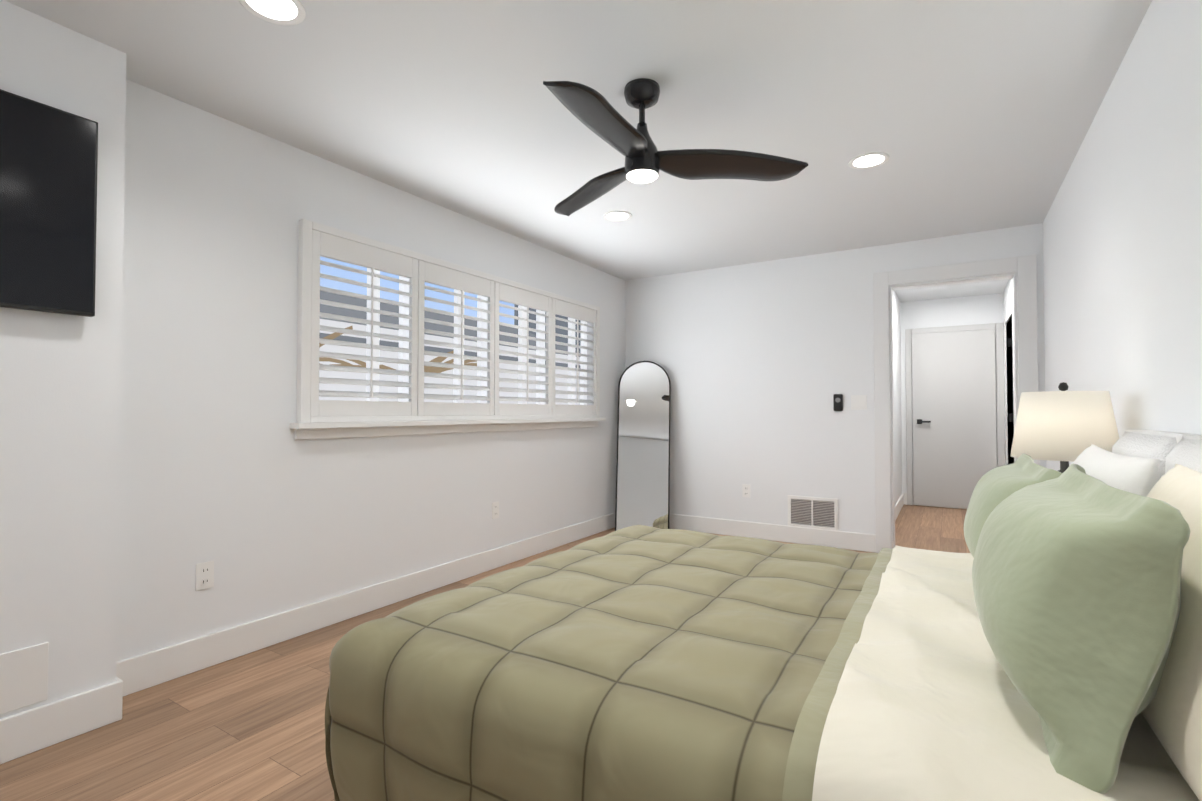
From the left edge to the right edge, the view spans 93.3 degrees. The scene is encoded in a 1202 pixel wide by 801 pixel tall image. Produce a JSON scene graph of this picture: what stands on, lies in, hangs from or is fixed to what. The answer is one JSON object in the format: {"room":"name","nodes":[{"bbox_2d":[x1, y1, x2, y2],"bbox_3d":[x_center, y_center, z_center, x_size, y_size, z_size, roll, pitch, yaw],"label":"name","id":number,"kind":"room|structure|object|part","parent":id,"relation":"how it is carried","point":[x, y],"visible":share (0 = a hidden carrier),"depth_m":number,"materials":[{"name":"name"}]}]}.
{"room":"bedroom","nodes":[
{"label":"bedroom","id":0,"kind":"room"},
{"bbox_2d":[0,0,126,718],"bbox_3d":[-2.456,-0.083,1.128,0.200,2.440,2.350,-1,-1,32],"label":"wall","id":1,"kind":"structure","parent":0,"point":[60,394],"depth_m":1.95,"materials":[{"name":"white paint"}]},
{"bbox_2d":[0,642,48,714],"bbox_3d":[-2.002,0.898,1.648,0.008,0.190,0.585,-1,-1,32],"label":"access panel","id":2,"kind":"object","parent":1,"relation":"attached to","point":[23,677],"visible":1,"depth_m":1.84,"materials":[{"name":"white paint"}]},
{"bbox_2d":[0,89,97,316],"bbox_3d":[-2.072,-0.640,1.510,0.063,0.680,1.125,-1,-1,32],"label":"tv","id":3,"kind":"object","parent":1,"relation":"attached to","point":[48,184],"visible":0.98,"depth_m":1.86,"materials":[{"name":"black"}]},
{"bbox_2d":[0,669,131,763],"bbox_3d":[-2.352,1.066,1.068,0.024,0.140,2.336,-1,-1,32],"label":"baseboard","id":4,"kind":"structure","parent":1,"relation":"attached to","point":[23,733],"depth_m":1.92,"materials":[{"name":"white wood"}]},
{"bbox_2d":[116,79,625,661],"bbox_3d":[-1.506,-0.046,2.979,0.120,2.440,6.740,-1,-1,32],"label":"wall","id":5,"kind":"structure","parent":0,"point":[244,491],"depth_m":2.70,"materials":[{"name":"white paint"}]},
{"bbox_2d":[195,561,213,590],"bbox_3d":[-1.728,0.764,2.477,0.008,0.115,0.070,-1,-1,32],"label":"electrical outlet","id":6,"kind":"object","parent":5,"relation":"attached to","point":[204,575],"visible":1,"depth_m":2.48,"materials":[{"name":"white plastic"}]},
{"bbox_2d":[116,512,614,692],"bbox_3d":[-0.830,1.123,3.920,0.020,0.140,4.150,-1,-1,32],"label":"baseboard","id":7,"kind":"structure","parent":5,"relation":"attached to","point":[162,665],"depth_m":2.92,"materials":[{"name":"white wood"}]},
{"bbox_2d":[289,219,605,439],"bbox_3d":[-0.799,-0.333,4.053,0.205,1.105,2.890,-1,-1,32],"label":"window","id":8,"kind":"structure","parent":5,"relation":"in","point":[317,418],"depth_m":3.45,"materials":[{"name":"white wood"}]},
{"bbox_2d":[319,260,412,398],"bbox_3d":[-1.299,-0.370,3.164,0.051,0.712,0.582,-1,-1,32],"label":"louver","id":9,"kind":"object","parent":8,"relation":"attached to","point":[325,393],"depth_m":3.12,"materials":[{"name":"white wood"}]},
{"bbox_2d":[424,285,490,400],"bbox_3d":[-0.943,-0.359,3.743,0.051,0.712,0.582,-1,-1,32],"label":"louver","id":10,"kind":"object","parent":8,"relation":"attached to","point":[433,364],"depth_m":3.71,"materials":[{"name":"white wood"}]},
{"bbox_2d":[499,303,549,401],"bbox_3d":[-0.587,-0.347,4.322,0.051,0.712,0.582,-1,-1,32],"label":"louver","id":11,"kind":"object","parent":8,"relation":"attached to","point":[502,389],"depth_m":4.29,"materials":[{"name":"white wood"}]},
{"bbox_2d":[555,317,594,402],"bbox_3d":[-0.231,-0.336,4.901,0.051,0.712,0.582,-1,-1,32],"label":"louver","id":12,"kind":"object","parent":8,"relation":"attached to","point":[557,318],"depth_m":4.87,"materials":[{"name":"white wood"}]},
{"bbox_2d":[492,502,498,518],"bbox_3d":[-0.754,0.785,4.062,0.008,0.115,0.070,-1,-1,32],"label":"electrical outlet","id":13,"kind":"object","parent":5,"relation":"attached to","point":[495,509],"visible":1,"depth_m":4.06,"materials":[{"name":"white plastic"}]},
{"bbox_2d":[0,505,969,800],"bbox_3d":[0.735,1.228,3.190,3.690,0.100,9.490,-1,-1,32],"label":"floor","id":14,"kind":"structure","parent":0,"point":[248,727],"depth_m":1.96,"materials":[{"name":"brown wood"}]},
{"bbox_2d":[615,361,670,530],"bbox_3d":[0.399,0.420,5.337,0.500,1.620,0.040,0,-9,12],"label":"mirror","id":15,"kind":"object","parent":14,"relation":"on","point":[643,452],"visible":0.88,"depth_m":5.32,"materials":[{"name":"black metal"}]},
{"bbox_2d":[325,430,1201,800],"bbox_3d":[0.536,0.621,1.693,1.986,1.055,1.758,-1,-1,32],"label":"bed","id":16,"kind":"object","parent":14,"relation":"on","point":[1041,640],"visible":1,"depth_m":1.11,"materials":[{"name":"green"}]},
{"bbox_2d":[325,525,878,800],"bbox_3d":[0.222,0.835,1.883,1.248,0.538,1.707,-1,-1,32],"label":"comforter","id":17,"kind":"object","parent":16,"relation":"on","point":[636,662],"depth_m":1.29,"materials":[{"name":"green fabric"}]},
{"bbox_2d":[1074,444,1159,496],"bbox_3d":[1.393,0.341,1.611,0.151,0.420,0.680,19,9,30],"label":"pillow","id":18,"kind":"object","parent":16,"relation":"on","point":[1135,471],"depth_m":1.41,"materials":[{"name":"white fabric"}]},
{"bbox_3d":[1.326,0.611,1.183,0.106,1.055,1.630,-1,-1,32],"label":"headboard","id":19,"kind":"part","parent":16,"relation":"part of","materials":[{"name":"white fabric"}]},
{"bbox_2d":[1141,464,1201,800],"bbox_3d":[0.958,0.327,0.904,0.153,0.420,0.700,19,9,30],"label":"pillow","id":20,"kind":"object","parent":16,"relation":"on","point":[1171,707],"depth_m":0.79,"materials":[{"name":"beige fabric"}]},
{"bbox_3d":[1.760,0.884,2.238,0.460,0.550,0.430,-1,-1,32],"label":"nightstand","id":21,"kind":"object","parent":14,"relation":"on","visible":0},
{"bbox_2d":[1010,382,1118,472],"bbox_3d":[1.783,0.268,2.183,0.339,0.677,0.339,-1,-1,32],"label":"lamp","id":22,"kind":"object","parent":21,"relation":"on","point":[1063,426],"visible":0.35,"depth_m":2.08,"materials":[{"name":"beige fabric"}]},
{"bbox_3d":[1.809,0.118,2.170,0.196,0.378,0.226,-1,-1,32],"label":"stem","id":23,"kind":"part","parent":22,"relation":"part of","materials":[{"name":"black metal"}]},
{"bbox_2d":[5,0,1151,301],"bbox_3d":[0.735,-1.311,3.240,3.690,0.100,9.490,-1,-1,32],"label":"ceiling","id":24,"kind":"structure","parent":0,"point":[969,116],"depth_m":2.41,"materials":[{"name":"white paint"}]},
{"bbox_2d":[238,0,305,24],"bbox_3d":[-1.069,-1.285,1.842,0.196,0.008,0.196,-1,-1,32],"label":"recessed light","id":25,"kind":"object","parent":24,"relation":"in","point":[285,12],"visible":1,"depth_m":1.87,"materials":[{"name":"white"}]},
{"bbox_2d":[603,211,631,220],"bbox_3d":[0.112,-1.245,3.839,0.196,0.008,0.196,-1,-1,32],"label":"recessed light","id":26,"kind":"object","parent":24,"relation":"in","point":[617,216],"visible":1,"depth_m":3.83,"materials":[{"name":"white"}]},
{"bbox_2d":[543,78,807,215],"bbox_3d":[0.086,-1.091,2.216,1.188,0.380,1.089,-1,-1,32],"label":"ceiling fan","id":27,"kind":"object","parent":24,"relation":"hanging from","point":[601,117],"visible":1,"depth_m":2.29,"materials":[{"name":"black"}]},
{"bbox_3d":[-0.040,-0.966,2.622,0.183,0.056,0.624,1,-1,-31],"label":"blade","id":28,"kind":"part","parent":27,"relation":"part of","materials":[{"name":"black"}]},
{"bbox_3d":[0.011,-0.979,1.989,0.183,0.056,0.624,-1,-1,29],"label":"blade","id":29,"kind":"part","parent":27,"relation":"part of","materials":[{"name":"black"}]},
{"bbox_3d":[0.534,-0.972,2.349,0.624,0.056,0.183,0,-1,-1],"label":"blade","id":30,"kind":"part","parent":27,"relation":"part of","materials":[{"name":"black"}]},
{"bbox_2d":[848,152,888,168],"bbox_3d":[1.412,-1.262,2.993,0.196,0.008,0.196,-1,-1,32],"label":"recessed light","id":31,"kind":"object","parent":24,"relation":"in","point":[869,160],"visible":1,"depth_m":2.99,"materials":[{"name":"white"}]},
{"bbox_2d":[626,223,1046,548],"bbox_3d":[1.706,-0.008,4.889,3.350,2.440,0.120,-1,-1,32],"label":"wall","id":32,"kind":"structure","parent":0,"point":[762,363],"depth_m":4.93,"materials":[{"name":"white paint"}]},
{"bbox_2d":[742,484,749,497],"bbox_3d":[1.293,0.805,5.051,0.070,0.115,0.008,-1,-1,32],"label":"electrical outlet","id":33,"kind":"object","parent":32,"relation":"attached to","point":[745,490],"visible":1,"depth_m":5.05,"materials":[{"name":"white plastic"}]},
{"bbox_2d":[669,514,875,552],"bbox_3d":[1.223,1.146,5.083,2.240,0.140,0.016,-1,-1,32],"label":"baseboard","id":34,"kind":"structure","parent":32,"relation":"attached to","point":[783,533],"depth_m":4.89,"materials":[{"name":"white wood"}]},
{"bbox_2d":[788,495,837,530],"bbox_3d":[1.769,0.942,4.754,0.400,0.265,0.012,-1,-1,32],"label":"air vent","id":35,"kind":"object","parent":32,"relation":"in","point":[813,512],"visible":1,"depth_m":4.75,"materials":[{"name":"white metal"}]},
{"bbox_2d":[833,394,842,410],"bbox_3d":[1.945,0.017,4.656,0.072,0.140,0.025,-1,-1,32],"label":"remote control","id":36,"kind":"object","parent":32,"relation":"attached to","point":[837,402],"visible":1,"depth_m":4.65,"materials":[{"name":"black plastic"}]},
{"bbox_2d":[873,254,1039,552],"bbox_3d":[2.656,0.090,4.303,1.040,2.220,0.160,-1,-1,32],"label":"door frame","id":37,"kind":"structure","parent":32,"relation":"attached to","point":[1025,326],"depth_m":4.42,"materials":[{"name":"white wood"}]},
{"bbox_2d":[893,290,904,503],"bbox_3d":[2.922,0.010,5.826,0.120,2.440,2.750,-1,-1,32],"label":"wall","id":38,"kind":"structure","parent":0,"point":[899,408],"depth_m":6.47,"materials":[{"name":"white paint"}]},
{"bbox_2d":[895,493,906,520],"bbox_3d":[2.955,1.158,5.713,0.030,0.140,2.630,-1,-1,32],"label":"baseboard","id":39,"kind":"structure","parent":38,"relation":"attached to","point":[902,500],"depth_m":6.39,"materials":[{"name":"white wood"}]},
{"bbox_2d":[901,294,1000,508],"bbox_3d":[4.096,0.026,6.647,1.020,2.440,0.120,-1,-1,32],"label":"wall","id":40,"kind":"structure","parent":0,"point":[979,309],"depth_m":6.65,"materials":[{"name":"white paint"}]},
{"bbox_2d":[905,323,1004,504],"bbox_3d":[4.060,0.189,6.538,0.969,2.110,0.097,-1,-1,32],"label":"door frame","id":41,"kind":"structure","parent":40,"relation":"in","point":[999,348],"depth_m":6.57,"materials":[{"name":"grey wood"}]},
{"bbox_3d":[3.795,0.249,6.674,0.145,0.055,0.053,-1,-1,32],"label":"handle","id":42,"kind":"part","parent":41,"relation":"part of","materials":[{"name":"black metal"}]},
{"bbox_2d":[912,329,996,508],"bbox_3d":[4.068,0.221,6.559,0.820,2.032,0.037,-1,-1,32],"label":"hall door","id":43,"kind":"structure","parent":41,"relation":"attached to","point":[954,403],"depth_m":6.54,"materials":[{"name":"grey wood"}]},
{"bbox_2d":[1001,279,1013,464],"bbox_3d":[3.893,-0.002,5.229,0.120,2.440,2.750,-1,-1,32],"label":"wall","id":44,"kind":"structure","parent":0,"point":[1007,296],"depth_m":6.02,"materials":[{"name":"white paint"}]},
{"bbox_2d":[1004,302,1014,464],"bbox_3d":[4.139,0.157,5.638,0.132,2.140,1.030,-1,-1,32],"label":"door","id":45,"kind":"structure","parent":44,"relation":"in","point":[1008,315],"depth_m":6.02,"materials":[{"name":"black"}]},
{"bbox_3d":[4.336,0.184,6.008,0.035,1.690,0.018,-1,-1,32],"label":"hall side door hinges","id":46,"kind":"part","parent":45,"relation":"part of","materials":[{"name":"black metal"}]},
{"bbox_2d":[1043,0,1201,470],"bbox_3d":[1.450,-0.082,1.161,0.120,2.440,6.740,-1,-1,32],"label":"wall","id":47,"kind":"structure","parent":0,"point":[1122,245],"depth_m":1.97,"materials":[{"name":"white paint"}]},
{"label":"outside","id":48,"kind":"structure","parent":0,"visible":0},
{"bbox_2d":[320,256,513,324],"bbox_3d":[-12.831,-4.163,11.257,0.001,13.000,34.000,-1,-1,32],"label":"sky","id":49,"kind":"structure","parent":48,"point":[340,273],"depth_m":20.00,"materials":[{"name":"blue"}]},
{"bbox_3d":[-6.923,1.439,7.514,13.870,0.250,34.000,-1,-1,32],"label":"ground","id":50,"kind":"structure","parent":48,"visible":0},
{"bbox_2d":[319,326,355,366],"bbox_3d":[-4.741,0.113,8.063,2.447,2.323,2.219,-1,-1,32],"label":"tree","id":51,"kind":"object","parent":50,"relation":"on","point":[332,336],"visible":0.02,"depth_m":8.22,"materials":[{"name":"brown plant"}]},
{"bbox_2d":[330,351,476,372],"bbox_3d":[-3.143,0.213,9.533,2.384,2.182,2.470,-1,-1,32],"label":"tree","id":52,"kind":"object","parent":50,"relation":"on","point":[430,369],"visible":0.15,"depth_m":9.25,"materials":[{"name":"brown plant"}]},
{"bbox_2d":[319,369,580,404],"bbox_3d":[-3.234,0.432,6.439,0.100,1.620,20.000,-1,-1,32],"label":"fence","id":53,"kind":"object","parent":50,"relation":"on","point":[345,375],"depth_m":7.73,"materials":[{"name":"white"}]},
{"bbox_2d":[319,344,580,383],"bbox_3d":[-7.025,0.013,8.779,0.400,2.550,24.000,-1,-1,32],"label":"wall","id":54,"kind":"structure","parent":50,"relation":"on","point":[351,350],"depth_m":13.18,"materials":[{"name":"white paint"}]},
{"bbox_2d":[319,333,580,368],"bbox_3d":[-6.429,-1.248,8.437,1.000,0.060,24.000,-1,-1,32],"label":"soffit","id":55,"kind":"structure","parent":54,"relation":"attached to","point":[381,342],"depth_m":12.24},
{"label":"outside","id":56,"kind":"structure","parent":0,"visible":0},
{"bbox_2d":[320,291,580,356],"bbox_3d":[-7.877,-2.221,9.347,4.400,1.560,24.000,-1,-1,32],"label":"roof","id":57,"kind":"structure","parent":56,"point":[334,297],"depth_m":14.07,"materials":[{"name":"grey"}]},
{"bbox_2d":[319,319,580,364],"bbox_3d":[-6.003,-1.344,8.177,0.040,0.240,24.000,-1,-1,32],"label":"fascia","id":58,"kind":"object","parent":57,"relation":"attached to","point":[330,323],"depth_m":11.94,"materials":[{"name":"white"}]}
]}

